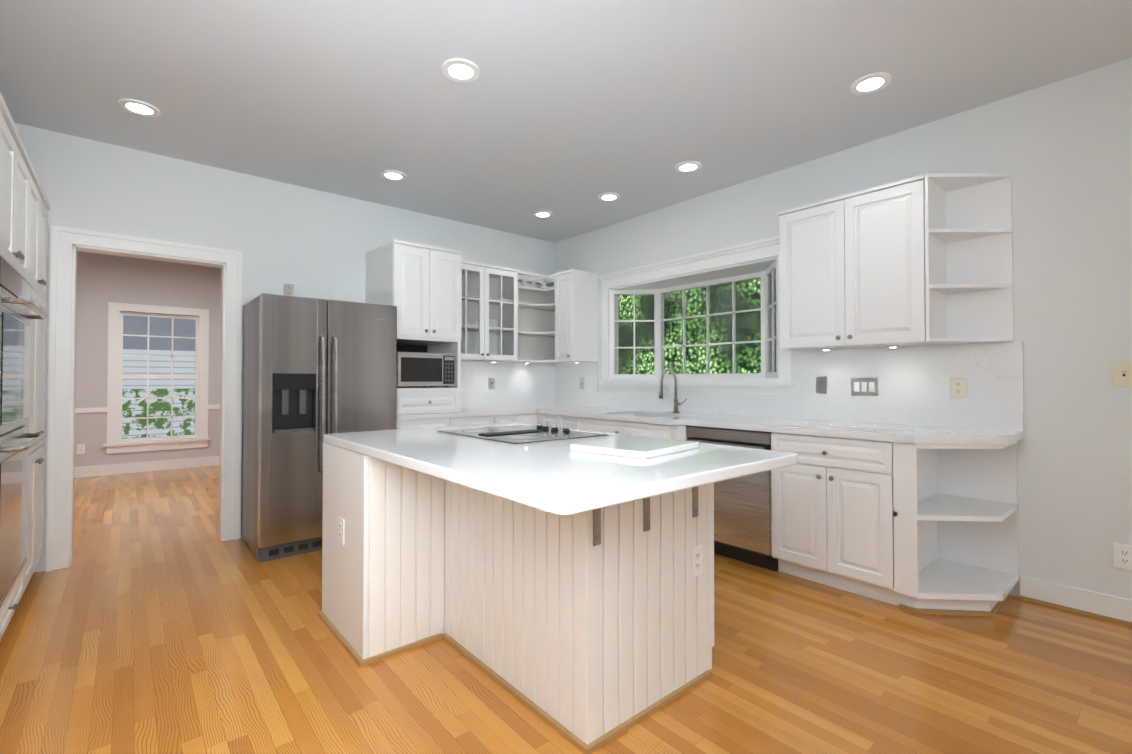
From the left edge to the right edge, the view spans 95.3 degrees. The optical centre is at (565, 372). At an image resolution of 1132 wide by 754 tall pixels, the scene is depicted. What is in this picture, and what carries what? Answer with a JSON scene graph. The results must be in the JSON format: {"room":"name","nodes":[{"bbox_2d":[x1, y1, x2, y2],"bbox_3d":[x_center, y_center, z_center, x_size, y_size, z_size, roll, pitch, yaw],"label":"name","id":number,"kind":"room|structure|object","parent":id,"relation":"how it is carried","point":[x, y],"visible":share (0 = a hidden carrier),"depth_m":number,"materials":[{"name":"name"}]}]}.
{"room":"kitchen","nodes":[
{"label":"kitchen","id":0,"kind":"room"},
{"bbox_2d":[74,252,220,466],"bbox_3d":[-2.895,-0.142,3.785,4.290,2.800,0.010,1,-1,-40],"label":"wall","id":1,"kind":"structure","parent":0,"point":[103,281],"depth_m":3.60,"materials":[{"name":"beige paint"}]},
{"bbox_2d":[77,444,84,453],"bbox_3d":[-6.021,0.946,6.402,0.075,0.120,0.007,1,-1,-40],"label":"outlet","id":2,"kind":"object","parent":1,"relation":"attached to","point":[80,448],"visible":1,"depth_m":6.40,"materials":[{"name":"white plastic"}]},
{"bbox_2d":[103,302,210,453],"bbox_3d":[-5.460,0.069,6.944,1.120,1.930,0.170,1,-1,-40],"label":"window","id":3,"kind":"structure","parent":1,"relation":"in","point":[153,376],"depth_m":6.89,"materials":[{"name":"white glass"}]},
{"bbox_2d":[14,123,554,572],"bbox_3d":[-2.003,-0.132,4.458,5.060,2.800,0.120,1,-1,-40],"label":"wall","id":4,"kind":"structure","parent":0,"point":[311,243],"depth_m":3.99,"materials":[{"name":"grey paint"}]},
{"bbox_2d":[46,225,241,571],"bbox_3d":[-2.926,0.161,3.656,1.040,2.190,0.160,1,-1,-40],"label":"door frame","id":5,"kind":"structure","parent":4,"relation":"attached to","point":[67,244],"depth_m":3.39,"materials":[{"name":"white wood"}]},
{"bbox_2d":[284,283,293,295],"bbox_3d":[-2.243,-0.666,4.177,0.075,0.120,0.007,1,-1,-40],"label":"outlet","id":6,"kind":"object","parent":4,"relation":"attached to","point":[288,289],"visible":0.92,"depth_m":4.17,"materials":[{"name":"plastic"}]},
{"bbox_2d":[461,260,518,361],"bbox_3d":[-0.889,-0.586,5.078,0.788,0.925,0.388,1,-1,-40],"label":"upper cabinet","id":7,"kind":"object","parent":4,"relation":"attached to","point":[489,312],"visible":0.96,"depth_m":5.18,"materials":[{"name":"white paint"}]},
{"bbox_2d":[504,271,573,362],"bbox_3d":[-0.276,-0.579,5.560,0.766,0.925,0.448,1,-1,-40],"label":"open corner shelf","id":8,"kind":"object","parent":4,"relation":"attached to","point":[536,317],"visible":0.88,"depth_m":5.72,"materials":[{"name":"white paint"}]},
{"bbox_2d":[0,465,1131,753],"bbox_3d":[-1.097,1.268,2.386,6.700,0.060,12.900,1,-1,-40],"label":"floor","id":9,"kind":"structure","parent":0,"point":[158,617],"depth_m":2.13,"materials":[{"name":"brown wood"}]},
{"bbox_2d":[0,92,11,639],"bbox_3d":[-2.153,0.064,1.433,0.670,2.320,0.930,1,-1,-40],"label":"tall cabinet","id":10,"kind":"object","parent":9,"relation":"on","point":[5,117],"depth_m":2.09,"materials":[{"name":"white paint"}]},
{"bbox_2d":[4,119,39,631],"bbox_3d":[-2.733,0.074,2.114,0.670,2.320,0.860,1,-1,-40],"label":"tall cabinet","id":11,"kind":"object","parent":9,"relation":"on","point":[24,208],"depth_m":2.41,"materials":[{"name":"white paint"}]},
{"bbox_2d":[32,183,49,573],"bbox_3d":[-3.277,0.083,2.753,0.670,2.320,0.818,1,-1,-40],"label":"tall cabinet","id":12,"kind":"object","parent":9,"relation":"on","point":[42,224],"depth_m":3.07,"materials":[{"name":"white paint"}]},
{"bbox_2d":[74,404,219,477],"bbox_3d":[-5.503,0.872,6.837,4.050,0.860,0.020,1,-1,-40],"label":"baseboard","id":13,"kind":"structure","parent":9,"relation":"on","point":[99,470],"depth_m":6.75,"materials":[{"name":"white wood"}]},
{"bbox_2d":[241,293,396,561],"bbox_3d":[-1.878,0.371,3.949,0.920,1.780,0.803,1,-1,-40],"label":"refrigerator","id":14,"kind":"object","parent":9,"relation":"on","point":[315,370],"visible":0.81,"depth_m":3.60,"materials":[{"name":"silver metal"}]},
{"bbox_2d":[396,417,459,428],"bbox_3d":[-1.363,0.827,4.496,0.559,0.884,0.628,1,-1,-40],"label":"base cabinet","id":15,"kind":"object","parent":9,"relation":"on","point":[437,422],"depth_m":4.28,"materials":[{"name":"white paint"}]},
{"bbox_2d":[460,415,503,424],"bbox_3d":[-1.023,0.831,4.785,0.568,0.884,0.628,1,-1,-40],"label":"base cabinet","id":16,"kind":"object","parent":9,"relation":"on","point":[473,420],"depth_m":4.62,"materials":[{"name":"white paint"}]},
{"bbox_2d":[504,414,519,422],"bbox_3d":[-0.780,0.834,4.992,0.306,0.884,0.628,1,-1,-40],"label":"base cabinet","id":17,"kind":"object","parent":9,"relation":"on","point":[515,418],"depth_m":4.83,"materials":[{"name":"white paint"}]},
{"bbox_2d":[318,442,713,753],"bbox_3d":[-0.221,0.796,2.316,1.167,0.883,1.867,1,-1,-40],"label":"kitchen island","id":18,"kind":"object","parent":9,"relation":"on","point":[588,632],"visible":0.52,"depth_m":2.03,"materials":[{"name":"white paint"}]},
{"bbox_2d":[323,422,797,514],"bbox_3d":[-0.185,0.313,2.323,1.190,0.079,1.940,1,-1,-40],"label":"island countertop","id":19,"kind":"structure","parent":18,"relation":"on","point":[541,466],"depth_m":1.77,"materials":[{"name":"white stone"}]},
{"bbox_2d":[570,436,698,458],"bbox_3d":[0.282,0.295,2.083,0.350,0.025,0.410,-1,-1,41],"label":"board","id":20,"kind":"object","parent":19,"relation":"on","point":[637,447],"visible":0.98,"depth_m":2.00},
{"bbox_2d":[520,413,537,424],"bbox_3d":[-0.591,0.836,5.153,0.302,0.884,0.628,1,-1,-40],"label":"base cabinet","id":21,"kind":"object","parent":9,"relation":"on","point":[531,418],"depth_m":4.95,"materials":[{"name":"white paint"}]},
{"bbox_2d":[537,413,556,425],"bbox_3d":[0.114,0.836,5.120,0.716,0.884,0.284,1,-1,-40],"label":"base cabinet","id":22,"kind":"object","parent":9,"relation":"on","point":[551,419],"depth_m":4.91,"materials":[{"name":"white paint"}]},
{"bbox_2d":[396,361,531,419],"bbox_3d":[-1.035,0.132,4.778,1.410,0.513,0.638,1,-1,-40],"label":"countertop","id":23,"kind":"structure","parent":22,"relation":"on","point":[512,393],"depth_m":5.34,"materials":[{"name":"white stone"}]},
{"bbox_2d":[365,239,462,414],"bbox_3d":[-1.331,-0.357,4.514,0.617,1.398,0.668,1,-1,-40],"label":"cabinet","id":24,"kind":"object","parent":23,"relation":"on","point":[419,285],"visible":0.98,"depth_m":4.30,"materials":[{"name":"white paint"}]},
{"bbox_2d":[397,352,454,387],"bbox_3d":[-1.285,-0.021,4.455,0.518,0.293,0.413,1,-1,-40],"label":"microwave","id":25,"kind":"object","parent":24,"relation":"in","point":[424,369],"visible":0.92,"depth_m":4.29,"materials":[{"name":"silver metal"}]},
{"bbox_2d":[489,378,494,388],"bbox_3d":[-0.772,0.111,5.384,0.075,0.120,0.016,1,-1,-40],"label":"light switch","id":26,"kind":"object","parent":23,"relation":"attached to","point":[491,383],"visible":1,"depth_m":5.38,"materials":[{"name":"plastic"}]},
{"bbox_2d":[532,341,1023,443],"bbox_3d":[0.888,0.214,4.142,0.816,0.738,4.098,1,-1,-40],"label":"backsplash","id":27,"kind":"structure","parent":22,"relation":"on","point":[913,402],"depth_m":3.35,"materials":[{"name":"white stone"}]},
{"bbox_2d":[579,378,583,388],"bbox_3d":[0.165,0.114,5.578,0.016,0.120,0.075,1,-1,-40],"label":"light switch","id":28,"kind":"object","parent":27,"relation":"attached to","point":[581,383],"visible":1,"depth_m":5.58,"materials":[{"name":"plastic"}]},
{"bbox_2d":[659,369,686,412],"bbox_3d":[0.904,0.153,4.385,0.250,0.376,0.134,1,-1,-40],"label":"gooseneck faucet","id":29,"kind":"object","parent":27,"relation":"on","point":[676,404],"visible":1,"depth_m":4.44,"materials":[{"name":"silver metal"}]},
{"bbox_2d":[816,377,826,393],"bbox_3d":[1.808,0.086,3.654,0.007,0.120,0.075,1,-1,-40],"label":"outlet","id":30,"kind":"object","parent":27,"relation":"attached to","point":[821,385],"visible":1,"depth_m":3.65,"materials":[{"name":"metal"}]},
{"bbox_2d":[851,378,877,395],"bbox_3d":[1.989,0.093,3.441,0.008,0.120,0.165,1,-1,-40],"label":"rocker light switch","id":31,"kind":"object","parent":27,"relation":"attached to","point":[864,386],"visible":1,"depth_m":3.44,"materials":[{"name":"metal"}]},
{"bbox_2d":[950,378,966,397],"bbox_3d":[2.320,0.088,3.053,0.007,0.120,0.080,1,-1,-40],"label":"electrical outlet","id":32,"kind":"object","parent":27,"relation":"attached to","point":[958,387],"visible":1,"depth_m":3.05,"materials":[{"name":"beige plastic"}]},
{"bbox_2d":[557,415,636,435],"bbox_3d":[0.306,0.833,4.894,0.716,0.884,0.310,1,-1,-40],"label":"base cabinet","id":33,"kind":"object","parent":9,"relation":"on","point":[600,425],"depth_m":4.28,"materials":[{"name":"white paint"}]},
{"bbox_2d":[686,425,777,570],"bbox_3d":[1.287,0.817,3.637,0.614,0.879,0.629,1,-1,-40],"label":"dishwasher","id":34,"kind":"object","parent":9,"relation":"on","point":[742,518],"visible":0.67,"depth_m":3.35,"materials":[{"name":"silver metal"}]},
{"bbox_2d":[771,432,899,605],"bbox_3d":[1.763,0.808,3.181,0.718,0.884,0.673,1,-1,-40],"label":"base cabinet","id":35,"kind":"object","parent":9,"relation":"on","point":[832,514],"depth_m":2.91,"materials":[{"name":"white paint"}]},
{"bbox_2d":[893,441,1018,616],"bbox_3d":[2.107,0.802,2.775,0.720,0.883,0.388,1,-1,-40],"label":"shelf","id":36,"kind":"object","parent":9,"relation":"on","point":[956,544],"visible":0.9,"depth_m":2.86,"materials":[{"name":"white paint"}]},
{"bbox_2d":[0,0,1131,267],"bbox_3d":[-1.097,-1.591,2.427,6.700,0.060,12.900,1,-1,-40],"label":"ceiling","id":37,"kind":"structure","parent":0,"point":[566,112],"depth_m":2.77,"materials":[{"name":"paint"}]},
{"bbox_2d":[118,98,159,116],"bbox_3d":[-2.490,-1.547,3.014,0.190,0.012,0.190,1,-1,-40],"label":"recessed light","id":38,"kind":"object","parent":37,"relation":"in","point":[138,107],"visible":1,"depth_m":3.01,"materials":[{"name":"white plastic"}]},
{"bbox_2d":[381,170,405,180],"bbox_3d":[-1.339,-1.532,4.007,0.190,0.012,0.190,1,-1,-40],"label":"recessed light","id":39,"kind":"object","parent":37,"relation":"in","point":[393,175],"visible":0.98,"depth_m":4.01,"materials":[{"name":"white plastic"}]},
{"bbox_2d":[442,58,479,82],"bbox_3d":[-0.540,-1.552,2.651,0.190,0.012,0.190,1,-1,-40],"label":"recessed light","id":40,"kind":"object","parent":37,"relation":"in","point":[459,70],"visible":1,"depth_m":2.64,"materials":[{"name":"white plastic"}]},
{"bbox_2d":[533,211,552,217],"bbox_3d":[-0.221,-1.519,4.945,0.190,0.012,0.190,1,-1,-40],"label":"recessed light","id":41,"kind":"object","parent":37,"relation":"in","point":[543,214],"visible":0.96,"depth_m":4.94,"materials":[{"name":"white plastic"}]},
{"bbox_2d":[598,192,619,201],"bbox_3d":[0.373,-1.526,4.479,0.190,0.012,0.190,1,-1,-40],"label":"recessed light","id":42,"kind":"object","parent":37,"relation":"in","point":[608,196],"visible":0.98,"depth_m":4.46,"materials":[{"name":"white plastic"}]},
{"bbox_2d":[675,161,700,172],"bbox_3d":[0.911,-1.535,3.847,0.190,0.012,0.190,1,-1,-40],"label":"recessed light","id":43,"kind":"object","parent":37,"relation":"in","point":[687,166],"visible":0.94,"depth_m":3.84,"materials":[{"name":"white plastic"}]},
{"bbox_2d":[850,72,890,94],"bbox_3d":[1.633,-1.550,2.767,0.190,0.012,0.190,1,-1,-40],"label":"recessed light","id":44,"kind":"object","parent":37,"relation":"in","point":[871,83],"visible":0.98,"depth_m":2.76,"materials":[{"name":"white plastic"}]},
{"bbox_2d":[555,58,1131,599],"bbox_3d":[2.619,-0.155,2.838,0.120,2.800,8.340,1,-1,-40],"label":"wall","id":45,"kind":"structure","parent":0,"point":[1061,150],"depth_m":2.77,"materials":[{"name":"grey paint"}]},
{"bbox_2d":[554,269,597,361],"bbox_3d":[0.099,-0.581,5.403,0.398,0.925,0.273,1,-1,-40],"label":"upper cabinet","id":46,"kind":"object","parent":45,"relation":"attached to","point":[576,315],"visible":1,"depth_m":5.30,"materials":[{"name":"white paint"}]},
{"bbox_2d":[598,236,793,395],"bbox_3d":[1.171,-0.418,4.721,0.450,1.200,2.050,1,-1,-40],"label":"bay window","id":47,"kind":"structure","parent":45,"relation":"in","point":[766,271],"depth_m":4.62,"materials":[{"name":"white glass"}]},
{"bbox_2d":[778,174,944,350],"bbox_3d":[1.865,-0.638,3.329,0.398,0.940,0.855,1,-1,-40],"label":"upper cabinet","id":48,"kind":"object","parent":45,"relation":"attached to","point":[852,270],"visible":0.98,"depth_m":3.17,"materials":[{"name":"white paint"}]},
{"bbox_2d":[887,345,898,347],"bbox_3d":[2.015,-0.162,3.178,0.063,0.014,0.064,1,-1,-40],"label":"spotlight","id":49,"kind":"object","parent":48,"relation":"attached to","point":[892,346],"visible":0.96,"depth_m":3.16,"materials":[{"name":"white plastic"}]},
{"bbox_2d":[924,173,1013,344],"bbox_3d":[2.257,-0.645,2.890,0.370,0.940,0.318,1,-1,-40],"label":"shelf","id":50,"kind":"object","parent":45,"relation":"attached to","point":[968,260],"visible":0.96,"depth_m":2.96,"materials":[{"name":"white paint"}]},
{"bbox_2d":[1020,575,1131,626],"bbox_3d":[3.875,1.160,1.233,0.022,0.125,4.235,1,-1,-40],"label":"baseboard","id":51,"kind":"structure","parent":45,"relation":"attached to","point":[1107,607],"depth_m":2.67,"materials":[{"name":"white wood"}]},
{"bbox_2d":[1112,361,1131,386],"bbox_3d":[2.780,0.005,2.539,0.016,0.125,0.125,1,-1,-40],"label":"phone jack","id":52,"kind":"object","parent":45,"relation":"attached to","point":[1122,373],"visible":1,"depth_m":2.56,"materials":[{"name":"beige plastic"}]},
{"bbox_2d":[1113,542,1131,570],"bbox_3d":[2.764,0.911,2.552,0.007,0.125,0.080,1,-1,-40],"label":"outlet","id":53,"kind":"object","parent":45,"relation":"attached to","point":[1122,556],"visible":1,"depth_m":2.56,"materials":[{"name":"white plastic"}]},
{"label":"outside","id":54,"kind":"structure","parent":0,"visible":0},
{"bbox_2d":[122,315,195,438],"bbox_3d":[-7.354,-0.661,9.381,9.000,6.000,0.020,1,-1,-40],"label":"window panes","id":55,"kind":"structure","parent":54,"point":[182,386],"depth_m":9.34,"materials":[{"name":"clear glass"}]},
{"bbox_2d":[618,278,760,373],"bbox_3d":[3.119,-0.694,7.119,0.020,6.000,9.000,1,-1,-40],"label":"window panes","id":56,"kind":"structure","parent":54,"point":[700,327],"depth_m":8.28,"materials":[{"name":"clear glass"}]}
]}

